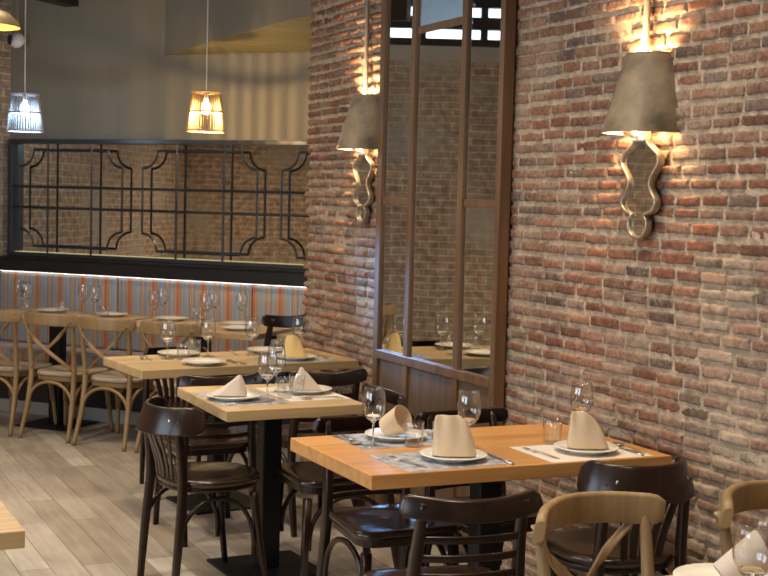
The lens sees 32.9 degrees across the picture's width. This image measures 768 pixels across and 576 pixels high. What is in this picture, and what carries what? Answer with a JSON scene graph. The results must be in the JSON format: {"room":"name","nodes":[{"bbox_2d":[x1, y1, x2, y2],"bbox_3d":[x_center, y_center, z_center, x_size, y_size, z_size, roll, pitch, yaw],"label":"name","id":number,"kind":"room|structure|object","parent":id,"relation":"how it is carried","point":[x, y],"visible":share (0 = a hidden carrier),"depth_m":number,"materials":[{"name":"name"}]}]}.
{"room":"restaurant","nodes":[
{"label":"restaurant","id":0,"kind":"room"},
{"bbox_2d":[0,0,10,340],"bbox_3d":[-4.355,-0.965,8.047,0.001,3.800,4.808,4,5,38],"label":"wall","id":1,"kind":"structure","parent":0,"point":[5,49],"depth_m":9.87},
{"bbox_2d":[9,0,311,351],"bbox_3d":[-1.056,-0.958,9.239,3.860,3.800,0.150,3,4,23],"label":"wall","id":2,"kind":"structure","parent":0,"point":[98,69],"depth_m":9.45,"materials":[{"name":"grey paint"}]},
{"bbox_2d":[37,0,78,6],"bbox_3d":[-2.568,-2.149,9.031,0.125,0.195,1.298,3,4,23],"label":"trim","id":3,"kind":"structure","parent":2,"relation":"attached to","point":[64,3],"depth_m":9.50,"materials":[{"name":"brown wood"}]},
{"bbox_2d":[0,255,307,286],"bbox_3d":[-1.399,-0.111,9.263,3.285,0.115,0.159,3,4,23],"label":"wall ledge","id":4,"kind":"object","parent":2,"relation":"attached to","point":[92,267],"visible":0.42,"depth_m":9.29,"materials":[{"name":"black paint"}]},
{"bbox_2d":[7,139,310,269],"bbox_3d":[-1.348,-0.610,9.255,3.235,0.880,0.084,3,4,23],"label":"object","id":5,"kind":"object","parent":2,"relation":"attached to","point":[239,203],"visible":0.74,"depth_m":9.39,"materials":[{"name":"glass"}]},
{"bbox_2d":[165,0,312,54],"bbox_3d":[-0.596,-2.200,8.585,0.849,1.208,2.313,-1,4,-33],"label":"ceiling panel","id":6,"kind":"structure","parent":2,"relation":"attached to","point":[234,26],"depth_m":8.60,"materials":[{"name":"grey paint"}]},
{"bbox_2d":[0,410,466,575],"bbox_3d":[-0.319,1.293,4.293,8.600,0.001,14.200,0,4,-26],"label":"floor","id":7,"kind":"structure","parent":0,"point":[78,508],"depth_m":6.38,"materials":[{"name":"brown wood"}]},
{"bbox_2d":[0,500,24,549],"bbox_3d":[-1.448,0.952,3.317,0.934,0.750,0.660,0,4,-27],"label":"dining table","id":8,"kind":"object","parent":7,"relation":"on","point":[12,535],"visible":1,"depth_m":3.20,"materials":[{"name":"brown wood"}]},
{"bbox_2d":[0,310,57,436],"bbox_3d":[-2.502,0.536,8.686,0.443,0.824,0.535,3,4,23],"label":"chair","id":9,"kind":"object","parent":7,"relation":"on","point":[15,368],"visible":0.88,"depth_m":8.48,"materials":[{"name":"brown wood"}]},
{"bbox_2d":[18,311,113,442],"bbox_3d":[-2.084,0.558,8.512,0.443,0.824,0.535,3,4,23],"label":"chair","id":10,"kind":"object","parent":7,"relation":"on","point":[72,373],"visible":0.91,"depth_m":8.36,"materials":[{"name":"brown wood"}]},
{"bbox_2d":[6,308,152,430],"bbox_3d":[-2.242,0.561,8.928,1.110,0.750,0.640,3,4,23],"label":"dining table","id":11,"kind":"object","parent":7,"relation":"on","point":[59,348],"visible":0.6,"depth_m":8.87,"materials":[{"name":"brown wood"}]},
{"bbox_2d":[13,280,24,308],"bbox_3d":[-2.613,0.048,9.309,0.082,0.204,0.082,0,4,-26],"label":"wine glass","id":12,"kind":"object","parent":11,"relation":"on","point":[17,295],"visible":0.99,"depth_m":9.30,"materials":[{"name":"clear glass"}]},
{"bbox_2d":[19,284,30,309],"bbox_3d":[-2.550,0.055,9.227,0.082,0.204,0.082,0,4,-26],"label":"wine glass","id":13,"kind":"object","parent":11,"relation":"on","point":[19,284],"visible":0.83,"depth_m":9.23,"materials":[{"name":"clear glass"}]},
{"bbox_2d":[21,282,32,310],"bbox_3d":[-2.497,0.065,9.097,0.082,0.204,0.082,0,4,-26],"label":"wine glass","id":14,"kind":"object","parent":11,"relation":"on","point":[27,298],"visible":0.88,"depth_m":9.10,"materials":[{"name":"clear glass"}]},
{"bbox_2d":[37,308,69,312],"bbox_3d":[-2.322,0.159,9.136,0.223,0.020,0.223,0,4,-26],"label":"plate","id":15,"kind":"object","parent":11,"relation":"on","point":[47,310],"visible":0.97,"depth_m":9.10,"materials":[{"name":"beige ceramic"}]},
{"bbox_2d":[78,284,89,313],"bbox_3d":[-2.103,0.075,9.103,0.082,0.204,0.082,0,4,-26],"label":"wine glass","id":16,"kind":"object","parent":11,"relation":"on","point":[82,299],"visible":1,"depth_m":9.10,"materials":[{"name":"clear glass"}]},
{"bbox_2d":[89,287,100,314],"bbox_3d":[-2.010,0.081,9.041,0.082,0.204,0.082,0,4,-26],"label":"wine glass","id":17,"kind":"object","parent":11,"relation":"on","point":[93,300],"visible":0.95,"depth_m":9.03,"materials":[{"name":"clear glass"}]},
{"bbox_2d":[96,312,127,316],"bbox_3d":[-1.872,0.183,8.944,0.223,0.020,0.223,0,4,-26],"label":"plate","id":18,"kind":"object","parent":11,"relation":"on","point":[105,314],"visible":0.99,"depth_m":8.97,"materials":[{"name":"beige ceramic"}]},
{"bbox_2d":[71,316,163,451],"bbox_3d":[-1.685,0.583,8.295,0.443,0.824,0.535,3,4,23],"label":"chair","id":19,"kind":"object","parent":7,"relation":"on","point":[116,380],"visible":0.84,"depth_m":8.14,"materials":[{"name":"brown wood"}]},
{"bbox_2d":[0,271,307,437],"bbox_3d":[-1.486,0.448,9.129,3.285,0.988,0.528,3,4,23],"label":"banquette","id":20,"kind":"object","parent":7,"relation":"on","point":[130,296],"visible":0.35,"depth_m":9.33,"materials":[{"name":"fabric"}]},
{"bbox_2d":[0,341,112,364],"bbox_3d":[-2.530,0.497,9.516,1.062,0.125,0.412,3,4,23],"label":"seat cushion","id":21,"kind":"object","parent":20,"relation":"on","point":[6,347],"depth_m":9.38,"materials":[{"name":"fabric"}]},
{"bbox_2d":[87,350,142,370],"bbox_3d":[-1.529,0.551,9.090,1.106,0.125,0.412,3,4,23],"label":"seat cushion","id":22,"kind":"object","parent":20,"relation":"on","point":[91,357],"depth_m":9.16,"materials":[{"name":"fabric"}]},
{"bbox_2d":[134,320,200,458],"bbox_3d":[-1.258,0.606,8.114,0.443,0.824,0.535,3,4,23],"label":"chair","id":23,"kind":"object","parent":7,"relation":"on","point":[186,330],"visible":0.3,"depth_m":7.86,"materials":[{"name":"brown wood"}]},
{"bbox_2d":[139,346,207,499],"bbox_3d":[-1.107,0.713,7.055,0.413,0.757,0.506,0,4,-26],"label":"chair","id":24,"kind":"object","parent":7,"relation":"on","point":[178,403],"visible":0.24,"depth_m":7.15,"materials":[{"name":"brown wood"}]},
{"bbox_2d":[135,396,267,575],"bbox_3d":[-0.768,0.835,5.335,0.506,0.757,0.413,-1,5,-35],"label":"chair","id":25,"kind":"object","parent":7,"relation":"on","point":[206,477],"visible":1,"depth_m":5.22,"materials":[{"name":"brown wood"}]},
{"bbox_2d":[153,371,265,546],"bbox_3d":[-0.828,0.766,6.126,0.425,0.788,0.512,0,4,-26],"label":"chair","id":26,"kind":"object","parent":7,"relation":"on","point":[213,440],"visible":0.41,"depth_m":6.01,"materials":[{"name":"brown wood"}]},
{"bbox_2d":[134,318,299,422],"bbox_3d":[-1.181,0.618,8.476,1.080,0.750,0.640,3,4,23],"label":"dining table","id":27,"kind":"object","parent":7,"relation":"on","point":[210,328],"visible":0.15,"depth_m":8.30,"materials":[{"name":"brown wood"}]},
{"bbox_2d":[148,291,159,321],"bbox_3d":[-1.523,0.123,8.606,0.082,0.204,0.082,0,4,-26],"label":"wine glass","id":28,"kind":"object","parent":27,"relation":"on","point":[152,307],"visible":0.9,"depth_m":8.60,"materials":[{"name":"clear glass"}]},
{"bbox_2d":[156,288,167,315],"bbox_3d":[-1.514,0.105,8.880,0.082,0.204,0.082,0,4,-26],"label":"wine glass","id":29,"kind":"object","parent":27,"relation":"on","point":[162,304],"visible":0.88,"depth_m":8.87,"materials":[{"name":"clear glass"}]},
{"bbox_2d":[155,316,187,320],"bbox_3d":[-1.431,0.207,8.757,0.223,0.020,0.223,0,4,-26],"label":"plate","id":30,"kind":"object","parent":27,"relation":"on","point":[164,318],"visible":0.97,"depth_m":8.79,"materials":[{"name":"beige ceramic"}]},
{"bbox_2d":[199,293,211,323],"bbox_3d":[-1.167,0.139,8.498,0.082,0.204,0.082,0,4,-26],"label":"wine glass","id":31,"kind":"object","parent":27,"relation":"on","point":[205,310],"visible":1,"depth_m":8.49,"materials":[{"name":"clear glass"}]},
{"bbox_2d":[207,291,218,321],"bbox_3d":[-1.147,0.125,8.723,0.082,0.204,0.082,0,4,-26],"label":"wine glass","id":32,"kind":"object","parent":27,"relation":"on","point":[211,307],"visible":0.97,"depth_m":8.72,"materials":[{"name":"clear glass"}]},
{"bbox_2d":[222,325,256,330],"bbox_3d":[-0.916,0.255,8.234,0.223,0.020,0.223,0,4,-26],"label":"plate","id":33,"kind":"object","parent":27,"relation":"on","point":[229,327],"visible":1,"depth_m":8.26,"materials":[{"name":"beige ceramic"}]},
{"bbox_2d":[223,321,255,325],"bbox_3d":[-0.946,0.235,8.518,0.223,0.020,0.223,0,4,-26],"label":"plate","id":34,"kind":"object","parent":27,"relation":"on","point":[250,323],"visible":0.84,"depth_m":8.56,"materials":[{"name":"beige ceramic"}]},
{"bbox_2d":[236,294,247,320],"bbox_3d":[-0.948,0.135,8.655,0.082,0.204,0.082,0,4,-26],"label":"wine glass","id":35,"kind":"object","parent":27,"relation":"on","point":[241,309],"visible":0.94,"depth_m":8.65,"materials":[{"name":"clear glass"}]},
{"bbox_2d":[103,348,358,514],"bbox_3d":[-0.800,0.740,6.785,1.215,0.750,0.582,-1,4,-32],"label":"dining table","id":36,"kind":"object","parent":7,"relation":"on","point":[155,368],"visible":0.62,"depth_m":6.61,"materials":[{"name":"brown wood"}]},
{"bbox_2d":[160,319,175,359],"bbox_3d":[-1.109,0.262,6.659,0.082,0.204,0.082,4,4,28],"label":"wine glass","id":37,"kind":"object","parent":36,"relation":"on","point":[167,340],"visible":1,"depth_m":6.65,"materials":[{"name":"clear glass"}]},
{"bbox_2d":[158,349,199,356],"bbox_3d":[-1.076,0.344,6.815,0.223,0.020,0.223,0,4,-26],"label":"plate","id":38,"kind":"object","parent":36,"relation":"on","point":[171,352],"visible":0.93,"depth_m":6.84,"materials":[{"name":"beige ceramic"}]},
{"bbox_2d":[181,357,225,365],"bbox_3d":[-0.899,0.370,6.485,0.223,0.020,0.223,0,4,-26],"label":"plate","id":39,"kind":"object","parent":36,"relation":"on","point":[198,361],"visible":1,"depth_m":6.51,"materials":[{"name":"beige ceramic"}]},
{"bbox_2d":[200,320,215,357],"bbox_3d":[-0.917,0.259,6.785,0.082,0.204,0.082,5,5,44],"label":"wine glass","id":40,"kind":"object","parent":36,"relation":"on","point":[207,338],"visible":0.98,"depth_m":6.78,"materials":[{"name":"clear glass"}]},
{"bbox_2d":[245,316,259,355],"bbox_3d":[-0.701,0.255,6.924,0.082,0.204,0.082,0,4,-20],"label":"wine glass","id":41,"kind":"object","parent":36,"relation":"on","point":[252,337],"visible":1,"depth_m":6.92,"materials":[{"name":"clear glass"}]},
{"bbox_2d":[247,346,283,353],"bbox_3d":[-0.632,0.340,7.058,0.223,0.020,0.223,0,4,-26],"label":"plate","id":42,"kind":"object","parent":36,"relation":"on","point":[264,349],"visible":0.91,"depth_m":7.09,"materials":[{"name":"beige ceramic"}]},
{"bbox_2d":[249,355,337,363],"bbox_3d":[-0.468,0.370,6.812,0.400,0.001,0.280,-1,4,-32],"label":"placemat","id":43,"kind":"object","parent":36,"relation":"on","point":[271,359],"visible":0.64,"depth_m":6.77,"materials":[{"name":"grey paper"}]},
{"bbox_2d":[274,353,315,360],"bbox_3d":[-0.464,0.361,6.791,0.223,0.020,0.223,0,4,-26],"label":"plate","id":44,"kind":"object","parent":43,"relation":"on","point":[280,355],"visible":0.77,"depth_m":6.75,"materials":[{"name":"beige ceramic"}]},
{"bbox_2d":[284,335,307,356],"bbox_3d":[-0.459,0.302,6.787,0.127,0.110,0.077,2,4,0],"label":"napkin","id":45,"kind":"object","parent":44,"relation":"on","point":[293,346],"visible":0.99,"depth_m":6.76,"materials":[{"name":"fabric"}]},
{"bbox_2d":[292,315,306,339],"bbox_3d":[-0.462,0.250,7.095,0.082,0.204,0.082,-2,5,-39],"label":"wine glass","id":46,"kind":"object","parent":36,"relation":"on","point":[298,335],"visible":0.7,"depth_m":7.08,"materials":[{"name":"clear glass"}]},
{"bbox_2d":[230,314,306,383],"bbox_3d":[-0.744,0.584,8.252,0.512,0.878,0.425,5,5,44],"label":"chair","id":47,"kind":"object","parent":7,"relation":"on","point":[271,321],"visible":0.2,"depth_m":8.02,"materials":[{"name":"brown wood"}]},
{"bbox_2d":[177,383,365,575],"bbox_3d":[-0.503,0.830,5.543,0.632,0.750,0.689,0,4,-28],"label":"dining table","id":48,"kind":"object","parent":7,"relation":"on","point":[269,417],"visible":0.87,"depth_m":5.51,"materials":[{"name":"brown wood"}]},
{"bbox_2d":[192,390,287,406],"bbox_3d":[-0.602,0.458,5.427,0.280,0.001,0.400,0,4,-28],"label":"placemat","id":49,"kind":"object","parent":48,"relation":"on","point":[202,394],"visible":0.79,"depth_m":5.36,"materials":[{"name":"white paper"}]},
{"bbox_2d":[206,391,259,401],"bbox_3d":[-0.625,0.450,5.382,0.223,0.020,0.223,0,4,-26],"label":"plate","id":50,"kind":"object","parent":49,"relation":"on","point":[250,395],"visible":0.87,"depth_m":5.36,"materials":[{"name":"beige ceramic"}]},
{"bbox_2d":[212,375,246,395],"bbox_3d":[-0.642,0.402,5.399,0.146,0.086,0.073,2,4,0],"label":"napkin","id":51,"kind":"object","parent":50,"relation":"on","point":[236,387],"visible":1,"depth_m":5.38,"materials":[{"name":"fabric"}]},
{"bbox_2d":[225,401,272,404],"bbox_3d":[-0.546,0.466,5.281,0.213,0.005,0.014,-1,4,-30],"label":"knife","id":52,"kind":"object","parent":49,"relation":"on","point":[261,401],"visible":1,"depth_m":5.27,"materials":[{"name":"silver metal"}]},
{"bbox_2d":[258,351,277,399],"bbox_3d":[-0.482,0.363,5.378,0.082,0.204,0.082,5,5,39],"label":"wine glass","id":53,"kind":"object","parent":49,"relation":"on","point":[267,377],"visible":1,"depth_m":5.38,"materials":[{"name":"clear glass"}]},
{"bbox_2d":[256,387,350,400],"bbox_3d":[-0.354,0.453,5.603,0.280,0.001,0.400,0,4,-27],"label":"placemat","id":54,"kind":"object","parent":48,"relation":"on","point":[286,393],"visible":0.64,"depth_m":5.55,"materials":[{"name":"beige paper"}]},
{"bbox_2d":[267,345,285,392],"bbox_3d":[-0.463,0.349,5.587,0.082,0.204,0.082,-1,4,-30],"label":"wine glass","id":55,"kind":"object","parent":54,"relation":"on","point":[273,370],"visible":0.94,"depth_m":5.58,"materials":[{"name":"clear glass"}]},
{"bbox_2d":[277,377,293,398],"bbox_3d":[-0.415,0.418,5.454,0.069,0.085,0.069,0,4,-26],"label":"tumbler","id":56,"kind":"object","parent":54,"relation":"on","point":[277,377],"visible":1,"depth_m":5.45,"materials":[{"name":"clear glass"}]},
{"bbox_2d":[289,374,304,395],"bbox_3d":[-0.371,0.414,5.536,0.069,0.085,0.069,0,4,-26],"label":"tumbler","id":57,"kind":"object","parent":54,"relation":"on","point":[301,374],"visible":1,"depth_m":5.53,"materials":[{"name":"clear glass"}]},
{"bbox_2d":[281,384,331,394],"bbox_3d":[-0.336,0.441,5.628,0.223,0.020,0.223,0,4,-26],"label":"plate","id":58,"kind":"object","parent":54,"relation":"on","point":[324,388],"visible":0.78,"depth_m":5.61,"materials":[{"name":"beige ceramic"}]},
{"bbox_2d":[292,367,320,390],"bbox_3d":[-0.334,0.390,5.617,0.128,0.096,0.077,2,4,0],"label":"napkin","id":59,"kind":"object","parent":58,"relation":"on","point":[298,383],"visible":1,"depth_m":5.59,"materials":[{"name":"fabric"}]},
{"bbox_2d":[298,396,339,397],"bbox_3d":[-0.277,0.459,5.479,0.190,0.007,0.020,0,4,-24],"label":"fork","id":60,"kind":"object","parent":54,"relation":"on","point":[311,396],"visible":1,"depth_m":5.49,"materials":[{"name":"silver metal"}]},
{"bbox_2d":[300,397,343,398],"bbox_3d":[-0.259,0.460,5.455,0.190,0.007,0.040,0,4,-21],"label":"spoon","id":61,"kind":"object","parent":54,"relation":"on","point":[300,397],"visible":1,"depth_m":5.45,"materials":[{"name":"silver metal"}]},
{"bbox_2d":[277,330,306,343],"bbox_3d":[-0.297,0.663,8.155,0.600,0.750,0.500,3,4,23],"label":"dining table","id":62,"kind":"object","parent":7,"relation":"on","point":[280,337],"visible":0.07,"depth_m":8.01,"materials":[{"name":"brown wood"}]},
{"bbox_2d":[256,367,367,536],"bbox_3d":[-0.362,0.764,6.353,0.425,0.788,0.512,-1,4,-29],"label":"chair","id":63,"kind":"object","parent":7,"relation":"on","point":[294,429],"visible":0.31,"depth_m":6.14,"materials":[{"name":"brown wood"}]},
{"bbox_2d":[274,383,405,575],"bbox_3d":[-0.180,0.825,5.503,0.512,0.788,0.425,0,4,-24],"label":"chair","id":64,"kind":"object","parent":7,"relation":"on","point":[306,477],"visible":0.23,"depth_m":5.38,"materials":[{"name":"brown wood"}]},
{"bbox_2d":[312,413,460,575],"bbox_3d":[-0.002,0.880,4.734,0.425,0.788,0.512,0,4,-26],"label":"chair","id":65,"kind":"object","parent":7,"relation":"on","point":[378,525],"visible":0.51,"depth_m":4.73,"materials":[{"name":"brown wood"}]},
{"bbox_2d":[362,489,542,575],"bbox_3d":[0.184,0.945,3.813,0.425,0.788,0.512,0,4,-16],"label":"chair","id":66,"kind":"object","parent":7,"relation":"on","point":[519,506],"visible":1,"depth_m":3.59,"materials":[{"name":"brown wood"}]},
{"bbox_2d":[290,423,671,570],"bbox_3d":[0.310,0.919,4.511,1.130,0.750,0.685,0,4,-24],"label":"dining table","id":67,"kind":"object","parent":7,"relation":"on","point":[352,462],"visible":0.51,"depth_m":4.33,"materials":[{"name":"brown wood"}]},
{"bbox_2d":[330,429,433,449],"bbox_3d":[0.051,0.531,4.575,0.400,0.001,0.280,0,4,-27],"label":"placemat","id":68,"kind":"object","parent":67,"relation":"on","point":[365,439],"visible":0.57,"depth_m":4.51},
{"bbox_2d":[333,435,361,443],"bbox_3d":[-0.131,0.526,4.514,0.040,0.007,0.190,-1,4,-29],"label":"spoon","id":69,"kind":"object","parent":68,"relation":"on","point":[350,441],"visible":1,"depth_m":4.47,"materials":[{"name":"silver metal"}]},
{"bbox_2d":[341,434,365,445],"bbox_3d":[-0.107,0.528,4.513,0.014,0.005,0.213,0,4,-24],"label":"knife","id":70,"kind":"object","parent":68,"relation":"on","point":[343,435],"visible":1,"depth_m":4.53,"materials":[{"name":"silver metal"}]},
{"bbox_2d":[362,385,385,445],"bbox_3d":[-0.036,0.437,4.425,0.082,0.204,0.082,5,5,43],"label":"wine glass","id":71,"kind":"object","parent":68,"relation":"on","point":[373,418],"visible":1,"depth_m":4.42,"materials":[{"name":"clear glass"}]},
{"bbox_2d":[362,385,385,414],"bbox_3d":[-0.034,0.385,4.421,0.082,0.098,0.082,5,5,43],"label":"bowl","id":72,"kind":"object","parent":71,"relation":"on","point":[369,385],"depth_m":4.42,"materials":[{"name":"clear glass"}]},
{"bbox_2d":[365,428,427,441],"bbox_3d":[0.043,0.520,4.581,0.223,0.020,0.223,0,4,-26],"label":"plate","id":73,"kind":"object","parent":68,"relation":"on","point":[412,434],"visible":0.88,"depth_m":4.57,"materials":[{"name":"beige ceramic"}]},
{"bbox_2d":[379,405,411,435],"bbox_3d":[0.041,0.464,4.579,0.113,0.108,0.100,4,5,36],"label":"napkin","id":74,"kind":"object","parent":73,"relation":"on","point":[392,423],"visible":0.97,"depth_m":4.56,"materials":[{"name":"beige fabric"}]},
{"bbox_2d":[404,420,423,447],"bbox_3d":[0.102,0.498,4.441,0.069,0.085,0.069,0,4,-26],"label":"tumbler","id":75,"kind":"object","parent":68,"relation":"on","point":[420,420],"visible":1,"depth_m":4.43,"materials":[{"name":"clear glass"}]},
{"bbox_2d":[368,452,515,471],"bbox_3d":[0.190,0.558,4.232,0.400,0.001,0.280,0,4,-28],"label":"placemat","id":76,"kind":"object","parent":67,"relation":"on","point":[416,457],"visible":0.64,"depth_m":4.17,"materials":[{"name":"white paper"}]},
{"bbox_2d":[389,455,427,467],"bbox_3d":[0.077,0.555,4.154,0.020,0.007,0.190,-1,5,-36],"label":"fork","id":77,"kind":"object","parent":76,"relation":"on","point":[392,456],"visible":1,"depth_m":4.17,"materials":[{"name":"silver metal"}]},
{"bbox_2d":[419,447,487,462],"bbox_3d":[0.226,0.547,4.237,0.223,0.020,0.223,0,4,-26],"label":"plate","id":78,"kind":"object","parent":76,"relation":"on","point":[427,452],"visible":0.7,"depth_m":4.21,"materials":[{"name":"beige ceramic"}]},
{"bbox_2d":[432,415,475,456],"bbox_3d":[0.230,0.479,4.233,0.145,0.130,0.072,2,4,0],"label":"napkin","id":79,"kind":"object","parent":78,"relation":"on","point":[452,436],"visible":1,"depth_m":4.21,"materials":[{"name":"beige fabric"}]},
{"bbox_2d":[457,390,480,448],"bbox_3d":[0.286,0.448,4.398,0.082,0.204,0.082,2,4,12],"label":"wine glass","id":80,"kind":"object","parent":76,"relation":"on","point":[469,421],"visible":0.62,"depth_m":4.39,"materials":[{"name":"clear glass"}]},
{"bbox_2d":[457,390,480,419],"bbox_3d":[0.288,0.395,4.395,0.082,0.098,0.082,2,4,12],"label":"bowl","id":81,"kind":"object","parent":80,"relation":"on","point":[459,390],"depth_m":4.40,"materials":[{"name":"clear glass"}]},
{"bbox_2d":[487,453,513,464],"bbox_3d":[0.372,0.557,4.266,0.014,0.005,0.213,0,4,-24],"label":"knife","id":82,"kind":"object","parent":76,"relation":"on","point":[491,455],"visible":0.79,"depth_m":4.23,"materials":[{"name":"silver metal"}]},
{"bbox_2d":[543,419,562,444],"bbox_3d":[0.591,0.503,4.561,0.069,0.085,0.069,0,4,-26],"label":"tumbler","id":83,"kind":"object","parent":67,"relation":"on","point":[543,419],"visible":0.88,"depth_m":4.55,"materials":[{"name":"clear glass"}]},
{"bbox_2d":[570,381,592,412],"bbox_3d":[0.710,0.440,4.681,0.082,0.204,0.082,3,4,20],"label":"wine glass","id":84,"kind":"object","parent":67,"relation":"on","point":[586,410],"visible":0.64,"depth_m":4.68,"materials":[{"name":"clear glass"}]},
{"bbox_2d":[510,441,653,462],"bbox_3d":[0.671,0.557,4.432,0.400,0.001,0.280,0,4,-25],"label":"placemat","id":85,"kind":"object","parent":67,"relation":"on","point":[564,456],"visible":0.71,"depth_m":4.37,"materials":[{"name":"beige paper"}]},
{"bbox_2d":[522,447,559,458],"bbox_3d":[0.527,0.553,4.362,0.020,0.007,0.190,-1,4,-31],"label":"fork","id":86,"kind":"object","parent":85,"relation":"on","point":[526,448],"visible":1,"depth_m":4.38,"materials":[{"name":"silver metal"}]},
{"bbox_2d":[553,440,618,454],"bbox_3d":[0.689,0.547,4.429,0.223,0.020,0.223,0,4,-26],"label":"plate","id":87,"kind":"object","parent":85,"relation":"on","point":[562,444],"visible":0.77,"depth_m":4.40,"materials":[{"name":"beige ceramic"}]},
{"bbox_2d":[567,411,608,448],"bbox_3d":[0.697,0.482,4.426,0.142,0.122,0.072,2,4,0],"label":"napkin","id":88,"kind":"object","parent":87,"relation":"on","point":[584,432],"visible":1,"depth_m":4.41,"materials":[{"name":"beige fabric"}]},
{"bbox_2d":[612,442,644,453],"bbox_3d":[0.846,0.553,4.494,0.040,0.007,0.190,0,4,-22],"label":"spoon","id":89,"kind":"object","parent":85,"relation":"on","point":[615,443],"visible":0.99,"depth_m":4.54,"materials":[{"name":"silver metal"}]},
{"bbox_2d":[619,447,643,455],"bbox_3d":[0.831,0.555,4.472,0.015,0.005,0.213,0,4,-23],"label":"knife","id":90,"kind":"object","parent":85,"relation":"on","point":[628,450],"visible":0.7,"depth_m":4.42,"materials":[{"name":"silver metal"}]},
{"bbox_2d":[415,407,554,575],"bbox_3d":[0.384,0.877,4.931,0.425,0.788,0.512,0,4,-28],"label":"chair","id":91,"kind":"object","parent":7,"relation":"on","point":[491,415],"visible":0.22,"depth_m":5.02,"materials":[{"name":"brown wood"}]},
{"bbox_2d":[531,491,665,575],"bbox_3d":[0.621,0.967,3.117,0.457,0.862,0.552,-1,5,-36],"label":"chair","id":92,"kind":"object","parent":7,"relation":"on","point":[629,509],"visible":1,"depth_m":3.32,"materials":[{"name":"brown wood"}]},
{"bbox_2d":[546,455,695,575],"bbox_3d":[0.758,0.928,4.250,0.413,0.794,0.506,0,4,-22],"label":"chair","id":93,"kind":"object","parent":7,"relation":"on","point":[578,548],"visible":0.68,"depth_m":4.09,"materials":[{"name":"brown wood"}]},
{"bbox_2d":[714,480,767,555],"bbox_3d":[1.115,0.966,3.317,0.457,0.862,0.552,-2,5,-39],"label":"chair","id":94,"kind":"object","parent":7,"relation":"on","point":[747,495],"visible":0.73,"depth_m":3.44,"materials":[{"name":"brown wood"}]},
{"bbox_3d":[1.083,1.050,2.832,1.150,0.750,0.670,0,4,-26],"label":"dining table","id":95,"kind":"object","parent":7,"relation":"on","visible":0},
{"bbox_2d":[673,563,767,575],"bbox_3d":[0.754,0.651,2.886,0.223,0.020,0.223,0,4,-26],"label":"plate","id":96,"kind":"object","parent":95,"relation":"on","point":[697,569],"visible":0.59,"depth_m":2.96,"materials":[{"name":"beige ceramic"}]},
{"bbox_2d":[713,530,767,575],"bbox_3d":[0.784,0.590,2.842,0.124,0.123,0.089,1,4,-1],"label":"napkin","id":97,"kind":"object","parent":96,"relation":"on","point":[751,550],"visible":0.86,"depth_m":2.81,"materials":[{"name":"fabric"}]},
{"bbox_2d":[732,518,767,575],"bbox_3d":[0.747,0.576,2.637,0.082,0.204,0.082,2,4,5],"label":"wine glass","id":98,"kind":"object","parent":95,"relation":"on","point":[743,570],"visible":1,"depth_m":2.65,"materials":[{"name":"clear glass"}]},
{"bbox_2d":[300,0,767,575],"bbox_3d":[1.945,-0.466,3.015,0.423,3.806,10.181,0,4,-26],"label":"wall","id":99,"kind":"structure","parent":0,"point":[668,329],"depth_m":4.84,"materials":[{"name":"brick"}]},
{"bbox_2d":[336,0,378,222],"bbox_3d":[-0.137,-1.300,6.663,0.188,1.930,0.330,0,4,-26],"label":"wall sconce","id":100,"kind":"object","parent":99,"relation":"attached to","point":[359,134],"visible":0.99,"depth_m":6.66,"materials":[{"name":"grey fabric"}]},
{"bbox_2d":[369,0,516,551],"bbox_3d":[0.247,-0.464,5.990,0.058,3.210,1.200,0,4,-26],"label":"wall mirror","id":101,"kind":"object","parent":99,"relation":"attached to","point":[447,67],"visible":0.74,"depth_m":5.91,"materials":[{"name":"mirror"}]},
{"bbox_2d":[600,0,679,239],"bbox_3d":[0.885,-1.135,4.559,0.188,1.930,0.330,0,4,-26],"label":"wall sconce","id":102,"kind":"object","parent":99,"relation":"attached to","point":[643,102],"visible":1,"depth_m":4.55,"materials":[{"name":"beige fabric"}]},
{"label":"ceiling","id":103,"kind":"structure","parent":0,"visible":0},
{"bbox_2d":[0,9,20,30],"bbox_3d":[-1.818,-1.933,5.953,0.310,1.456,0.310,0,4,-26],"label":"dome pendant","id":104,"kind":"object","parent":103,"relation":"hanging from","point":[7,22],"visible":1,"depth_m":5.96,"materials":[{"name":"gold metal"}]},
{"bbox_2d":[7,0,24,47],"bbox_3d":[-2.731,-2.359,9.658,0.126,1.142,0.127,3,4,23],"label":"security camera","id":105,"kind":"object","parent":103,"relation":"attached to","point":[16,40],"visible":1,"depth_m":9.67,"materials":[{"name":"white plastic"}]},
{"bbox_2d":[5,0,43,132],"bbox_3d":[-2.428,-1.964,8.808,0.256,1.803,0.256,0,4,-26],"label":"pendant lamp","id":106,"kind":"object","parent":103,"relation":"hanging from","point":[25,109],"visible":1,"depth_m":8.81,"materials":[{"name":"glass"}]},
{"bbox_2d":[186,0,224,132],"bbox_3d":[-1.128,-1.902,8.335,0.256,1.796,0.256,0,4,-26],"label":"pendant lamp","id":107,"kind":"object","parent":103,"relation":"hanging from","point":[206,107],"visible":1,"depth_m":8.32,"materials":[{"name":"glass"}]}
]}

